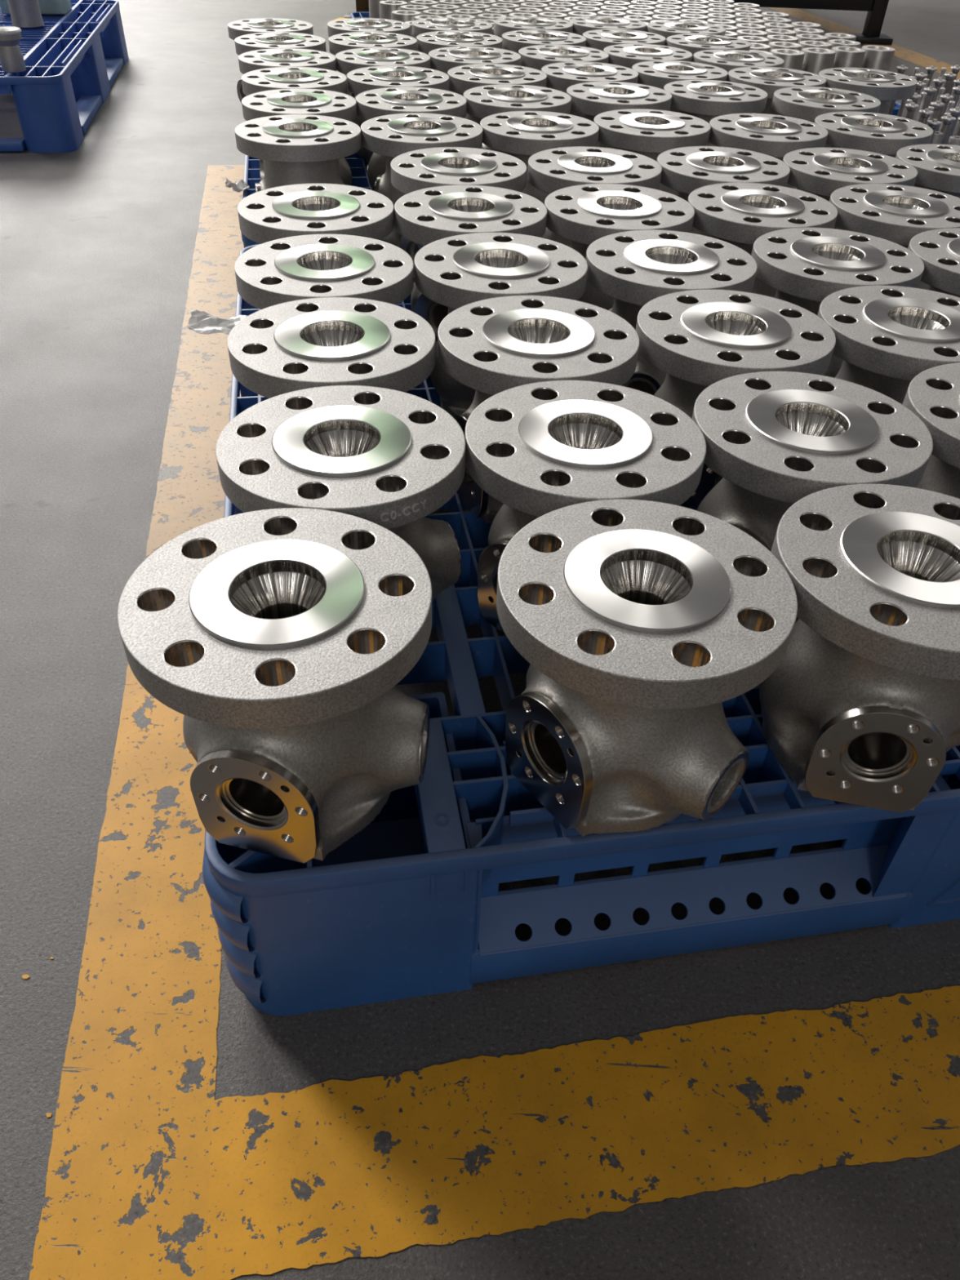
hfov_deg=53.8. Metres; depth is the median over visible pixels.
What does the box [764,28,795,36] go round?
steel sleeve
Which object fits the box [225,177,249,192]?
plastic film
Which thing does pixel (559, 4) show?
steel sleeve
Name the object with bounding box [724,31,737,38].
steel sleeve
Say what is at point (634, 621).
valve
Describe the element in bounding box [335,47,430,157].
valve
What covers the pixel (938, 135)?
bushing
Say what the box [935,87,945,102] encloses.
pin
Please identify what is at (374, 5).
steel sleeve
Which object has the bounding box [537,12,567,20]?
steel sleeve
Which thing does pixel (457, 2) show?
steel sleeve
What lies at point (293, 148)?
valve
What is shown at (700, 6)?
steel sleeve
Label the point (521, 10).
steel sleeve
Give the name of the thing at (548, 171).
valve
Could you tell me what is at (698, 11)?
steel sleeve
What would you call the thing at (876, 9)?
steel table
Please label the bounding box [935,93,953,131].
stud
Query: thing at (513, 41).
valve
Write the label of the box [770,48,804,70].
steel sleeve
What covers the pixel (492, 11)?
steel sleeve
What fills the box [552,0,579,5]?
steel sleeve
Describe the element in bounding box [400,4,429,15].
steel sleeve
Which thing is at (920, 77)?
stud
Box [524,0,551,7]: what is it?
steel sleeve
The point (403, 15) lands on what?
steel sleeve
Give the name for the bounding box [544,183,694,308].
valve
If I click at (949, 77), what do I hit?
stud
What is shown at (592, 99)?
valve
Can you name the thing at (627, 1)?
steel sleeve
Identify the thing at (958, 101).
pin
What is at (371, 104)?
valve
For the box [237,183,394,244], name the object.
valve
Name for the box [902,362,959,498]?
valve
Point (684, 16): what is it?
steel sleeve
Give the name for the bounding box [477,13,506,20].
steel sleeve
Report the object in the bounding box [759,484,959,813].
valve
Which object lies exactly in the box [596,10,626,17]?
steel sleeve
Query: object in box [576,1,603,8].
steel sleeve
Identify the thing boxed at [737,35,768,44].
steel sleeve
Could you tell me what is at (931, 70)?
stud
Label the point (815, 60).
steel sleeve
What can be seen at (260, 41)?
valve
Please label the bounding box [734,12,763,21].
steel sleeve
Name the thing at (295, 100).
valve
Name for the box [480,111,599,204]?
valve
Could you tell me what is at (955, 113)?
stud
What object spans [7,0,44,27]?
cylindrical casting
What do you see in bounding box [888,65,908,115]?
stud
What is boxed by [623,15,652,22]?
steel sleeve
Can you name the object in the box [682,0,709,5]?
steel sleeve
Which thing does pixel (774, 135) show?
valve
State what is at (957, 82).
stud
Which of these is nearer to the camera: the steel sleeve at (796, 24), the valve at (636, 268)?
the valve at (636, 268)
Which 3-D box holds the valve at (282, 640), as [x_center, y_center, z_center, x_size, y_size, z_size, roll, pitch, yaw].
[-0.111,0.032,0.557,0.165,0.156,0.165,17,43,17]
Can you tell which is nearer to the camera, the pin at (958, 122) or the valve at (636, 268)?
the valve at (636, 268)
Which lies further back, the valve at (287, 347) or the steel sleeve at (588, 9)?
the steel sleeve at (588, 9)
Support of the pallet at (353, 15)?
on the floor
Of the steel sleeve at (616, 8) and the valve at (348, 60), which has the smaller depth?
the valve at (348, 60)
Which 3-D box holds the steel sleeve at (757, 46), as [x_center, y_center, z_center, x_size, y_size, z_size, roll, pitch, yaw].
[0.577,-1.205,2.038,0.069,0.131,0.069,22,45,21]
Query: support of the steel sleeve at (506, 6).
on the pallet at (353, 15)
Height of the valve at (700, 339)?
0.156 m
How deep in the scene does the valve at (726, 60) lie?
1.73 m
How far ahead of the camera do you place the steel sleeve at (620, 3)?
2.41 m
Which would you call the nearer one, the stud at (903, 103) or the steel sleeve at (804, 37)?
the stud at (903, 103)
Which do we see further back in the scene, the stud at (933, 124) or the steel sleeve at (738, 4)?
the steel sleeve at (738, 4)
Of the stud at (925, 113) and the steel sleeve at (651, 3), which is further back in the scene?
the steel sleeve at (651, 3)
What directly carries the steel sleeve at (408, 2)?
on the pallet at (353, 15)
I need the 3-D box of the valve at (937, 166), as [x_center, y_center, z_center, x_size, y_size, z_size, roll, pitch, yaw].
[0.629,-0.570,1.285,0.165,0.156,0.165,5,41,3]
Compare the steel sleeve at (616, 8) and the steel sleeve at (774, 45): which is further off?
the steel sleeve at (616, 8)
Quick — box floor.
[0,0,959,1279]
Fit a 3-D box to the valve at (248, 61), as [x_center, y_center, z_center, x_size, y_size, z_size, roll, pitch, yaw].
[-0.333,-0.942,1.671,0.165,0.156,0.165,-9,42,-12]
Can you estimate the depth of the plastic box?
2.78 m
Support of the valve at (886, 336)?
on the pallet at (405, 906)
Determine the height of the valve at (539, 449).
0.156 m
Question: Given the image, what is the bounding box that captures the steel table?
[343,0,893,44]
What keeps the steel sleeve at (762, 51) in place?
on the pallet at (357, 164)
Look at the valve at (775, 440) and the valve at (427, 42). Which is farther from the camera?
the valve at (427, 42)
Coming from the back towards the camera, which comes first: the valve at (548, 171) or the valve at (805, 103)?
the valve at (805, 103)
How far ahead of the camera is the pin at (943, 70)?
2.03 m
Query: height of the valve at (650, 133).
0.156 m
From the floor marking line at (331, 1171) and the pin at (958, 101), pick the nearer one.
the floor marking line at (331, 1171)
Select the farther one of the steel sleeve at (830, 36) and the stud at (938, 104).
the steel sleeve at (830, 36)
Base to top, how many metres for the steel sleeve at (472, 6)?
0.131 m
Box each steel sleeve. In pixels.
[368,0,389,18]
[379,0,407,19]
[389,0,413,4]
[391,9,421,22]
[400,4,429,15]
[404,20,417,51]
[409,0,438,9]
[413,14,442,20]
[422,9,452,17]
[431,4,459,14]
[439,0,466,8]
[445,13,475,19]
[453,8,483,19]
[461,3,489,13]
[468,0,496,8]
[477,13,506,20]
[478,18,494,35]
[484,8,513,17]
[491,3,519,13]
[497,0,524,7]
[508,13,537,17]
[514,7,542,16]
[520,2,547,12]
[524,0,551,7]
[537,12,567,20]
[543,6,572,15]
[548,1,576,9]
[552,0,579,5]
[564,17,575,21]
[567,11,596,17]
[572,6,599,13]
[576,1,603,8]
[579,0,606,3]
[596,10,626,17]
[600,5,627,13]
[603,0,630,8]
[606,0,633,3]
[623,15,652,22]
[625,9,653,17]
[627,4,655,12]
[630,0,657,7]
[649,20,668,22]
[651,14,680,21]
[653,8,681,16]
[654,4,682,11]
[656,0,683,6]
[679,13,708,21]
[679,19,707,23]
[680,8,708,15]
[681,4,708,10]
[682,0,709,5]
[706,13,735,20]
[706,18,736,26]
[707,0,733,4]
[707,3,734,9]
[707,8,735,15]
[715,24,737,32]
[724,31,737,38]
[733,2,759,8]
[733,7,761,14]
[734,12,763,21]
[735,17,764,25]
[735,23,765,31]
[736,29,767,38]
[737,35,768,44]
[749,49,773,54]
[750,42,770,52]
[760,11,789,18]
[762,17,791,24]
[764,22,793,31]
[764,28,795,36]
[766,35,798,44]
[768,41,801,52]
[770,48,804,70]
[791,22,821,29]
[793,27,824,35]
[795,33,827,44]
[799,40,831,51]
[801,47,835,75]
[824,32,855,42]
[827,39,860,49]
[831,46,865,67]
[861,44,895,71]
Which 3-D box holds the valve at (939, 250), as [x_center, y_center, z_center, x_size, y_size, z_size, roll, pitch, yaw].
[0.519,-0.333,1.007,0.165,0.156,0.165,17,43,16]
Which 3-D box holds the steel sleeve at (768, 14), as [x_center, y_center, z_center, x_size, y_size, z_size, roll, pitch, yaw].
[0.733,-1.508,2.395,0.069,0.131,0.069,22,45,21]
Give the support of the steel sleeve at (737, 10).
on the pallet at (353, 15)
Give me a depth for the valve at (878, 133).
1.34 m
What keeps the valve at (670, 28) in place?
on the pallet at (357, 164)
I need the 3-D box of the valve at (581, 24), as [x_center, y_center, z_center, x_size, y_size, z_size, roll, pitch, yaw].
[0.271,-1.260,2.065,0.165,0.156,0.165,-7,42,-10]
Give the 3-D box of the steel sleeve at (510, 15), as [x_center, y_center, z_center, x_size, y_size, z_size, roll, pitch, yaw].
[0.099,-1.415,2.258,0.069,0.131,0.069,4,41,2]
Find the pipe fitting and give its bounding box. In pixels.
[0,26,26,72]
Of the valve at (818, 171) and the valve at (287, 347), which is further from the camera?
the valve at (818, 171)
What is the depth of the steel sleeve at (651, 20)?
2.21 m
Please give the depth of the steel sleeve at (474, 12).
2.23 m
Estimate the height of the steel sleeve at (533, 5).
0.131 m
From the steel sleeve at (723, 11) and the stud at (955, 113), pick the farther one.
the steel sleeve at (723, 11)
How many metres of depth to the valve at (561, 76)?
1.59 m
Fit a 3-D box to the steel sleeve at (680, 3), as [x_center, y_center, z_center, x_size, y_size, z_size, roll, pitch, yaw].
[0.493,-1.613,2.505,0.069,0.131,0.069,-5,41,-9]
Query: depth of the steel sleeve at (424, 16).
2.16 m
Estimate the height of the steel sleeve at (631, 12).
0.131 m
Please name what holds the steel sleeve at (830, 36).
on the pallet at (357, 164)
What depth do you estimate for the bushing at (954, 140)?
1.62 m
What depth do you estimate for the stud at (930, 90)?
1.84 m
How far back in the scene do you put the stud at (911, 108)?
1.72 m
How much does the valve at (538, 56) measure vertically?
0.156 m
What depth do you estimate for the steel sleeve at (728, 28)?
2.17 m
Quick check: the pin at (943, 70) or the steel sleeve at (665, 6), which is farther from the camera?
the steel sleeve at (665, 6)
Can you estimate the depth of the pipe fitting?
2.16 m
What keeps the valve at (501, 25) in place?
on the pallet at (357, 164)
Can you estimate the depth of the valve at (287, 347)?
0.74 m
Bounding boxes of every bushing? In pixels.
[931,131,943,144]
[947,135,959,145]
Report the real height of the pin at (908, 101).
0.103 m
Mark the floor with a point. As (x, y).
(98, 238)
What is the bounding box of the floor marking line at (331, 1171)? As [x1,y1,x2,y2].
[205,985,959,1279]
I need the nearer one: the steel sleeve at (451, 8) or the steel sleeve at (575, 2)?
the steel sleeve at (451, 8)
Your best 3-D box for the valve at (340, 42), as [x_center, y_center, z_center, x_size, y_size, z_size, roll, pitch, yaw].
[-0.203,-1.071,1.825,0.165,0.156,0.165,-20,46,-24]
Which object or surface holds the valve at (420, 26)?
on the pallet at (357, 164)
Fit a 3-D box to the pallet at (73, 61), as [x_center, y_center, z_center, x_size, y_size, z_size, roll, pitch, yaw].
[-1.605,-1.568,2.575,1.100,0.158,1.200,-5,41,-8]
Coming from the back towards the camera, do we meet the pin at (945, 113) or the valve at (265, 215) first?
the pin at (945, 113)
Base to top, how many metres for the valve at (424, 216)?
0.156 m
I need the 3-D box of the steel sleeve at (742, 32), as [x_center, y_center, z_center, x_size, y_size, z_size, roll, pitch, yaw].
[0.610,-1.319,2.171,0.069,0.131,0.069,-19,45,-23]
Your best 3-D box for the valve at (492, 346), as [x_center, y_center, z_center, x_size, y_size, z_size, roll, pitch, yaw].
[0.046,-0.194,0.825,0.165,0.156,0.165,22,45,21]
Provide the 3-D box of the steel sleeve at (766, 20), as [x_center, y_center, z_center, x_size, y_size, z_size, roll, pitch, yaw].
[0.716,-1.450,2.327,0.069,0.131,0.069,-6,42,-9]
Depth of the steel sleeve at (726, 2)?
2.49 m
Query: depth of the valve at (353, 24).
1.88 m
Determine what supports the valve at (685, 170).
on the pallet at (405, 906)
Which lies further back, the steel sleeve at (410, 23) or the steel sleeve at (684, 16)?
the steel sleeve at (684, 16)
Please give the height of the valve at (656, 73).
0.156 m
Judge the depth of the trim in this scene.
3.79 m
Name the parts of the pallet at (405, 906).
leg, slotted panel, leg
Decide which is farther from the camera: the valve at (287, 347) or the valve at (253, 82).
the valve at (253, 82)
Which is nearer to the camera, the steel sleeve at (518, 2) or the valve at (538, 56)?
the valve at (538, 56)
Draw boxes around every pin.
[902,98,912,117]
[908,66,919,99]
[912,78,928,119]
[913,92,927,121]
[925,106,933,125]
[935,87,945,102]
[938,66,946,79]
[938,112,950,132]
[946,100,955,115]
[951,95,959,136]
[953,120,959,135]
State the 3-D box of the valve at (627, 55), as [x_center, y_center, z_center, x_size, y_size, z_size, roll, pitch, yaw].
[0.311,-1.041,1.814,0.165,0.156,0.165,-11,43,-15]
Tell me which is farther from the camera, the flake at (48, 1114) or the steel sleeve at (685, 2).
the steel sleeve at (685, 2)
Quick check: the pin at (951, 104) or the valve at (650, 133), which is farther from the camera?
the pin at (951, 104)
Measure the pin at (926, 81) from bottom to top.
0.103 m
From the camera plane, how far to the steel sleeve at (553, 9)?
2.30 m
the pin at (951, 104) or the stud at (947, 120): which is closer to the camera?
the stud at (947, 120)
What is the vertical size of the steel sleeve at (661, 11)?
0.131 m
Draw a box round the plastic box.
[0,0,71,14]
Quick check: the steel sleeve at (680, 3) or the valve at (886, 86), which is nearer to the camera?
the valve at (886, 86)
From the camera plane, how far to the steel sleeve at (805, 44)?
2.03 m
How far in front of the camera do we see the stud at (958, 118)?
1.66 m
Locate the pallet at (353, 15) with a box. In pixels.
[351,12,368,18]
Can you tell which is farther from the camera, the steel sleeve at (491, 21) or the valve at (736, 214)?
the steel sleeve at (491, 21)
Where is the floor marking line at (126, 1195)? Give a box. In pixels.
[29,164,244,1279]
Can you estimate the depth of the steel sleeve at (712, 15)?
2.30 m
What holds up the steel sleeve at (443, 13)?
on the pallet at (353, 15)
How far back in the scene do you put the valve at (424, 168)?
1.13 m
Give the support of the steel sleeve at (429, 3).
on the pallet at (353, 15)
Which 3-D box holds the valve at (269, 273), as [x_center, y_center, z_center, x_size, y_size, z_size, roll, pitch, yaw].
[-0.147,-0.294,0.931,0.165,0.156,0.165,26,46,25]
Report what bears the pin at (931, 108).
on the pallet at (357, 164)
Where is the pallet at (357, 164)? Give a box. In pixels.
[240,101,954,248]
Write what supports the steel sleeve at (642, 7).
on the pallet at (353, 15)
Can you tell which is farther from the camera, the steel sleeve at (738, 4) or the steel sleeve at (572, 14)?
the steel sleeve at (738, 4)
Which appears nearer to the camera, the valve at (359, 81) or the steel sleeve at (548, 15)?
the valve at (359, 81)
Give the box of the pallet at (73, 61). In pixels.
[0,0,128,152]
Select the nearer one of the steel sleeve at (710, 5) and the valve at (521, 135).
the valve at (521, 135)
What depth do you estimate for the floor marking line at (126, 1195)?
0.67 m
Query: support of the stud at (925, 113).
on the pallet at (357, 164)
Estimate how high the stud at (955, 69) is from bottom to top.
0.109 m
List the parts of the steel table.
foot plate, leg, rail, foot plate, leg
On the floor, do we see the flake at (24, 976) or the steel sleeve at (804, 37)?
the flake at (24, 976)
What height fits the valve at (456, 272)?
0.156 m
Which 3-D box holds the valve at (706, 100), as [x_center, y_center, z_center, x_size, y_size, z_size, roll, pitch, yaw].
[0.377,-0.827,1.571,0.165,0.156,0.165,30,48,28]
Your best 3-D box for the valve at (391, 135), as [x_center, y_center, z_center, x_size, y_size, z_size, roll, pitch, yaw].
[-0.081,-0.637,1.330,0.165,0.156,0.165,-10,42,-13]
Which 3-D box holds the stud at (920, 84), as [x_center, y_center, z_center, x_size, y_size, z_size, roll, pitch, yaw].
[0.870,-1.065,1.906,0.024,0.109,0.024,-13,43,-17]
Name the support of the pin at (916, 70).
on the pallet at (357, 164)
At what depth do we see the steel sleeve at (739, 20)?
2.25 m
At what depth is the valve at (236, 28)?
1.85 m
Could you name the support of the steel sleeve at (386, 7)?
on the pallet at (353, 15)
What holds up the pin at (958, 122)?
on the pallet at (357, 164)
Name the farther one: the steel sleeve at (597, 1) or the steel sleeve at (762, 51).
the steel sleeve at (597, 1)
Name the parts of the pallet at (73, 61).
rail, leg, leg, rail, leg, rail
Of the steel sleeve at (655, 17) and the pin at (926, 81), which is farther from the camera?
the steel sleeve at (655, 17)
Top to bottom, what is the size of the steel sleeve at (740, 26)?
0.131 m
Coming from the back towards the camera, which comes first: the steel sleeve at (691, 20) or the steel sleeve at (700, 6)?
the steel sleeve at (700, 6)
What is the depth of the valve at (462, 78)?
1.55 m
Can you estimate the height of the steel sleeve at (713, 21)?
0.131 m
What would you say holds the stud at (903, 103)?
on the pallet at (357, 164)
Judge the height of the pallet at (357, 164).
0.158 m
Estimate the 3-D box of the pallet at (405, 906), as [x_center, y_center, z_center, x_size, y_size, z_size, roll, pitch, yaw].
[0.481,-0.218,1.114,1.506,0.158,1.102,-5,41,-8]
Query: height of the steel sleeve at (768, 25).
0.131 m
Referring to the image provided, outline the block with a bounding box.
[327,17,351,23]
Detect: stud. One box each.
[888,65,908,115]
[897,98,908,116]
[905,102,919,119]
[910,92,921,103]
[911,80,925,119]
[915,71,927,81]
[919,86,936,122]
[919,108,933,124]
[925,66,937,87]
[926,119,941,143]
[928,77,946,106]
[930,100,944,119]
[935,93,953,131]
[936,71,956,118]
[940,115,955,144]
[943,106,959,144]
[946,65,959,106]
[950,78,959,101]
[952,85,959,108]
[955,116,959,136]
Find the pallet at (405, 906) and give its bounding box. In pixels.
[202,244,959,1015]
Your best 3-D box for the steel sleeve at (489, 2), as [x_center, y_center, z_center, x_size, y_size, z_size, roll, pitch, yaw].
[0.004,-1.553,2.413,0.069,0.131,0.069,-4,41,-7]
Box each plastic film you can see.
[186,309,247,334]
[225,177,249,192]
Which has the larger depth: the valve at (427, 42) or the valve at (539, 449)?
the valve at (427, 42)
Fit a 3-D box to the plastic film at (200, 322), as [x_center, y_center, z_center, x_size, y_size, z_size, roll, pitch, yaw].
[-0.298,-0.370,1.113,0.087,0.030,0.086,-4,41,-7]
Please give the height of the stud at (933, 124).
0.109 m
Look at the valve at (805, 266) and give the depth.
0.93 m
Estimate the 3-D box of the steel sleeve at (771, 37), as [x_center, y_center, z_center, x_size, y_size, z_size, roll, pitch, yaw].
[0.666,-1.279,2.127,0.069,0.131,0.069,14,42,13]
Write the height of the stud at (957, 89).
0.109 m
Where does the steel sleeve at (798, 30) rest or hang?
on the pallet at (357, 164)
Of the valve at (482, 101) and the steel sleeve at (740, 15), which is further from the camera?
the steel sleeve at (740, 15)
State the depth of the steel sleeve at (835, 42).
2.06 m
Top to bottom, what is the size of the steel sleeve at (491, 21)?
0.131 m
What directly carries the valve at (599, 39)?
on the pallet at (357, 164)
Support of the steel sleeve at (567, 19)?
on the pallet at (357, 164)
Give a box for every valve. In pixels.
[117,507,431,863]
[215,385,465,602]
[226,297,435,398]
[227,17,313,102]
[234,31,326,55]
[234,114,361,191]
[234,234,413,309]
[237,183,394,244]
[238,48,336,74]
[241,66,347,158]
[241,88,356,186]
[327,17,409,76]
[328,31,417,97]
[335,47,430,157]
[346,65,448,177]
[355,86,466,191]
[360,112,482,248]
[391,146,526,282]
[394,185,546,345]
[412,17,492,37]
[414,232,587,417]
[416,31,502,54]
[428,46,520,96]
[437,295,639,523]
[447,63,546,124]
[463,84,571,152]
[465,380,706,633]
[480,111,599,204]
[493,16,573,36]
[496,499,797,836]
[502,29,586,53]
[518,44,608,71]
[527,146,662,247]
[541,62,638,118]
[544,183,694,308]
[566,81,671,148]
[568,16,646,35]
[582,29,665,50]
[586,230,757,395]
[593,108,711,195]
[603,44,692,68]
[631,60,728,112]
[635,289,835,510]
[646,20,725,45]
[657,146,790,236]
[663,80,768,146]
[666,34,751,62]
[687,182,837,297]
[692,48,784,79]
[692,371,933,622]
[708,113,827,190]
[726,66,826,115]
[751,227,924,377]
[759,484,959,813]
[771,86,880,191]
[782,147,917,230]
[814,111,933,157]
[817,285,959,404]
[818,67,917,114]
[829,183,959,289]
[895,143,959,198]
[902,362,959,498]
[907,228,959,297]
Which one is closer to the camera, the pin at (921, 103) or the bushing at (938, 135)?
the bushing at (938, 135)
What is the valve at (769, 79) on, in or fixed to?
on the pallet at (357, 164)
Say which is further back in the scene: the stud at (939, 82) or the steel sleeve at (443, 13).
the steel sleeve at (443, 13)
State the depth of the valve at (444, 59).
1.67 m
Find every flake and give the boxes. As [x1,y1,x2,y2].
[22,973,30,978]
[45,1112,52,1117]
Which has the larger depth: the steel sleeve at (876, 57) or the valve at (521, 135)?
the steel sleeve at (876, 57)
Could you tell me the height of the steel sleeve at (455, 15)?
0.131 m
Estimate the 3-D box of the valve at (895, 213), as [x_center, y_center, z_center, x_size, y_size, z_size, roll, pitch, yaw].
[0.483,-0.440,1.128,0.165,0.156,0.165,24,45,23]
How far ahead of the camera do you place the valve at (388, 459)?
0.63 m
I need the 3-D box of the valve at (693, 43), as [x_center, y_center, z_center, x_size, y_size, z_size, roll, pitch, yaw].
[0.451,-1.130,1.924,0.165,0.156,0.165,20,44,20]
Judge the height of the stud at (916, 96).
0.109 m
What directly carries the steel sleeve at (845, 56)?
on the pallet at (357, 164)

